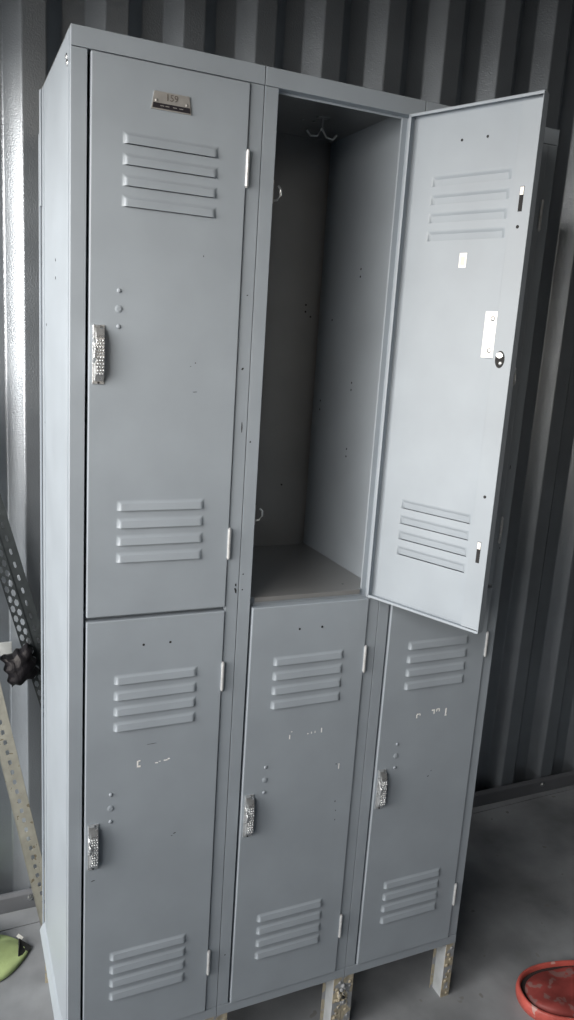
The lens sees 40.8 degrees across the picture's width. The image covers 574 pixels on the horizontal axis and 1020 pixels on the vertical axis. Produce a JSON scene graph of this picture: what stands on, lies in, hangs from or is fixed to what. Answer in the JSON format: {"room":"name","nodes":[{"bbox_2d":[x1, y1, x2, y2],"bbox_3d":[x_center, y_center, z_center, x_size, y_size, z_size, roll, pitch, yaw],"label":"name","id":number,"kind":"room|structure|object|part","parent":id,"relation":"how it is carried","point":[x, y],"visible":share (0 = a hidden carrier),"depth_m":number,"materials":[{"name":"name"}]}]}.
{"room":"storage unit","nodes":[
{"label":"storage unit","id":0,"kind":"room"},
{"bbox_2d":[0,0,573,893],"bbox_3d":[-0.061,-0.473,2.041,4.771,3.160,0.039,-2,14,-24],"label":"wall","id":1,"kind":"structure","parent":0,"point":[452,53],"depth_m":2.05,"materials":[{"name":"grey metal"}]},
{"bbox_2d":[0,641,11,655],"bbox_3d":[-0.709,0.347,1.929,0.041,0.034,0.006,-2,14,-24],"label":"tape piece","id":2,"kind":"object","parent":1,"relation":"attached to","point":[5,647],"visible":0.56,"depth_m":1.93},
{"bbox_2d":[0,771,573,913],"bbox_3d":[-0.121,1.038,2.354,4.750,0.052,0.022,-2,14,-24],"label":"baseboard","id":3,"kind":"structure","parent":1,"relation":"attached to","point":[21,899],"depth_m":2.74,"materials":[{"name":"metal"}]},
{"bbox_2d":[0,785,573,1019],"bbox_3d":[-0.580,1.783,-0.579,8.000,0.200,5.500,-2,14,-24],"label":"floor","id":4,"kind":"structure","parent":0,"point":[516,910],"depth_m":2.07,"materials":[{"name":"concrete"}]},
{"bbox_2d":[0,934,31,980],"bbox_3d":[-0.781,1.091,1.883,0.305,0.065,0.214,-2,14,-24],"label":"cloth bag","id":5,"kind":"object","parent":4,"relation":"on","point":[13,951],"visible":1,"depth_m":1.93,"materials":[{"name":"green fabric"}]},
{"bbox_2d":[0,494,43,716],"bbox_3d":[-0.617,0.394,1.939,0.429,1.416,0.023,-1,13,-20],"label":"slotted angle","id":6,"kind":"object","parent":4,"relation":"on","point":[5,546],"visible":0.29,"depth_m":1.87,"materials":[{"name":"metal"}]},
{"bbox_2d":[0,643,39,686],"bbox_3d":[-0.654,0.380,1.893,0.075,0.113,0.076,8,13,21],"label":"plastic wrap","id":7,"kind":"object","parent":6,"relation":"attached to","point":[19,666],"visible":1,"depth_m":1.87,"materials":[{"name":"black plastic"}]},
{"bbox_2d":[0,683,44,925],"bbox_3d":[-0.717,0.396,1.863,0.310,1.432,0.040,0,13,-18],"label":"slotted angle","id":8,"kind":"object","parent":4,"relation":"on","point":[15,765],"visible":0.85,"depth_m":1.94,"materials":[{"name":"beige metal"}]},
{"bbox_2d":[38,23,265,1019],"bbox_3d":[-0.310,0.218,1.541,0.315,1.976,0.392,-2,14,-24],"label":"locker","id":9,"kind":"object","parent":4,"relation":"on","point":[149,152],"visible":1,"depth_m":1.34,"materials":[{"name":"grey metal"}]},
{"bbox_3d":[-0.554,1.070,1.844,0.048,0.153,0.021,11,15,32],"label":"leg","id":10,"kind":"part","parent":9,"relation":"part of","materials":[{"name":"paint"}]},
{"bbox_3d":[-0.443,0.146,1.475,0.001,1.822,0.367,-2,14,-24],"label":"panel","id":11,"kind":"part","parent":9,"relation":"part of","materials":[{"name":"grey metal"}]},
{"bbox_3d":[-0.247,-0.747,1.340,0.304,0.001,0.367,-2,14,-24],"label":"panel","id":12,"kind":"part","parent":9,"relation":"part of","materials":[{"name":"grey metal"}]},
{"bbox_3d":[-0.364,1.008,1.733,0.299,0.001,0.346,-2,14,-24],"label":"panel","id":13,"kind":"part","parent":9,"relation":"part of","materials":[{"name":"grey metal"}]},
{"bbox_3d":[-0.354,0.621,1.412,0.020,0.093,0.018,-2,14,-24],"label":"handle","id":14,"kind":"part","parent":9,"relation":"part of","materials":[{"name":"silver metal"}]},
{"bbox_3d":[-0.297,-0.245,1.221,0.020,0.093,0.018,-2,14,-24],"label":"handle","id":15,"kind":"part","parent":9,"relation":"part of","materials":[{"name":"silver metal"}]},
{"bbox_3d":[-0.375,0.102,1.693,0.301,1.822,0.014,-2,14,-24],"label":"panel","id":16,"kind":"part","parent":9,"relation":"part of","materials":[{"name":"grey metal"}]},
{"bbox_3d":[-0.259,0.618,1.470,0.250,0.881,0.023,-2,14,-24],"label":"door","id":17,"kind":"part","parent":9,"relation":"part of","materials":[{"name":"grey metal"}]},
{"bbox_3d":[-0.202,-0.249,1.280,0.250,0.881,0.023,-2,14,-24],"label":"door","id":18,"kind":"part","parent":9,"relation":"part of","materials":[{"name":"grey metal"}]},
{"bbox_3d":[-0.177,-0.626,1.188,0.063,0.025,0.004,-2,14,-24],"label":"number plate","id":19,"kind":"part","parent":9,"relation":"part of","materials":[{"name":"metal"}]},
{"bbox_3d":[-0.167,0.137,1.597,0.001,1.822,0.367,-2,14,-24],"label":"panel","id":20,"kind":"part","parent":9,"relation":"part of","materials":[{"name":"grey metal"}]},
{"bbox_2d":[216,66,548,1019],"bbox_3d":[0.058,0.232,1.585,0.391,1.976,0.611,-2,14,-24],"label":"locker","id":21,"kind":"object","parent":4,"relation":"on","point":[393,240],"visible":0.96,"depth_m":1.52,"materials":[{"name":"grey metal"}]},
{"bbox_3d":[-0.140,1.137,1.667,0.021,0.153,0.048,6,13,9],"label":"leg","id":22,"kind":"part","parent":21,"relation":"part of","materials":[{"name":"paint"}]},
{"bbox_3d":[-0.075,0.612,1.535,0.020,0.093,0.018,-2,14,-24],"label":"handle","id":23,"kind":"part","parent":21,"relation":"part of","materials":[{"name":"silver metal"}]},
{"bbox_3d":[-0.096,0.093,1.816,0.301,1.822,0.014,-2,14,-24],"label":"panel","id":24,"kind":"part","parent":21,"relation":"part of","materials":[{"name":"grey metal"}]},
{"bbox_3d":[0.020,0.609,1.593,0.250,0.881,0.023,-2,14,-24],"label":"door","id":25,"kind":"part","parent":21,"relation":"part of","materials":[{"name":"grey metal"}]},
{"bbox_2d":[250,543,360,601],"bbox_3d":[-0.026,0.127,1.660,0.299,0.010,0.355,-2,14,-24],"label":"shelf","id":26,"kind":"object","parent":21,"relation":"attached to","point":[281,572],"depth_m":1.61,"materials":[{"name":"grey metal"}]},
{"bbox_3d":[0.044,0.171,1.504,0.304,1.823,0.023,-2,14,-24],"label":"frame","id":27,"kind":"part","parent":21,"relation":"part of","materials":[{"name":"grey metal"}]},
{"bbox_3d":[0.032,-0.756,1.464,0.304,0.001,0.367,-2,14,-24],"label":"panel","id":28,"kind":"part","parent":21,"relation":"part of","materials":[{"name":"grey metal"}]},
{"bbox_3d":[0.099,1.129,1.772,0.048,0.153,0.021,11,15,32],"label":"leg","id":29,"kind":"part","parent":21,"relation":"part of","materials":[{"name":"paint"}]},
{"bbox_3d":[0.112,0.128,1.720,0.001,1.822,0.367,-2,14,-24],"label":"panel","id":30,"kind":"part","parent":21,"relation":"part of","materials":[{"name":"grey metal"}]},
{"bbox_3d":[0.283,-0.235,1.361,0.250,0.881,0.023,15,17,42],"label":"door","id":31,"kind":"part","parent":21,"relation":"part of","materials":[{"name":"grey metal"}]},
{"bbox_3d":[0.342,-0.294,1.294,0.029,0.076,0.004,15,17,42],"label":"lock plate","id":32,"kind":"part","parent":21,"relation":"part of","materials":[{"name":"white metal"}]},
{"bbox_3d":[0.372,-0.218,1.297,0.020,0.093,0.018,15,17,42],"label":"handle","id":33,"kind":"part","parent":21,"relation":"part of","materials":[{"name":"silver metal"}]},
{"bbox_2d":[336,101,559,1019],"bbox_3d":[0.245,0.200,1.785,0.321,1.976,0.392,-2,14,-24],"label":"locker","id":34,"kind":"object","parent":4,"relation":"on","point":[430,677],"visible":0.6,"depth_m":1.70,"materials":[{"name":"grey metal"}]},
{"bbox_3d":[0.139,1.127,1.790,0.021,0.153,0.048,6,13,9],"label":"leg","id":35,"kind":"part","parent":34,"relation":"part of","materials":[{"name":"paint"}]},
{"bbox_3d":[0.204,0.603,1.658,0.020,0.093,0.018,-2,14,-24],"label":"handle","id":36,"kind":"part","parent":34,"relation":"part of","materials":[{"name":"silver metal"}]},
{"bbox_3d":[0.299,0.600,1.716,0.250,0.881,0.023,-2,14,-24],"label":"door","id":37,"kind":"part","parent":34,"relation":"part of","materials":[{"name":"grey metal"}]},
{"bbox_3d":[0.378,1.120,1.895,0.048,0.153,0.021,11,15,32],"label":"leg","id":38,"kind":"part","parent":34,"relation":"part of","materials":[{"name":"paint"}]},
{"bbox_3d":[0.355,-0.267,1.526,0.250,0.881,0.023,-2,14,-24],"label":"door","id":39,"kind":"part","parent":34,"relation":"part of","materials":[{"name":"grey metal"}]},
{"bbox_2d":[516,960,573,1019],"bbox_3d":[0.716,1.196,1.912,0.304,0.038,0.185,2,12,-7],"label":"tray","id":40,"kind":"object","parent":4,"relation":"on","point":[544,991],"visible":1,"depth_m":1.90,"materials":[{"name":"red plastic"}]}
]}

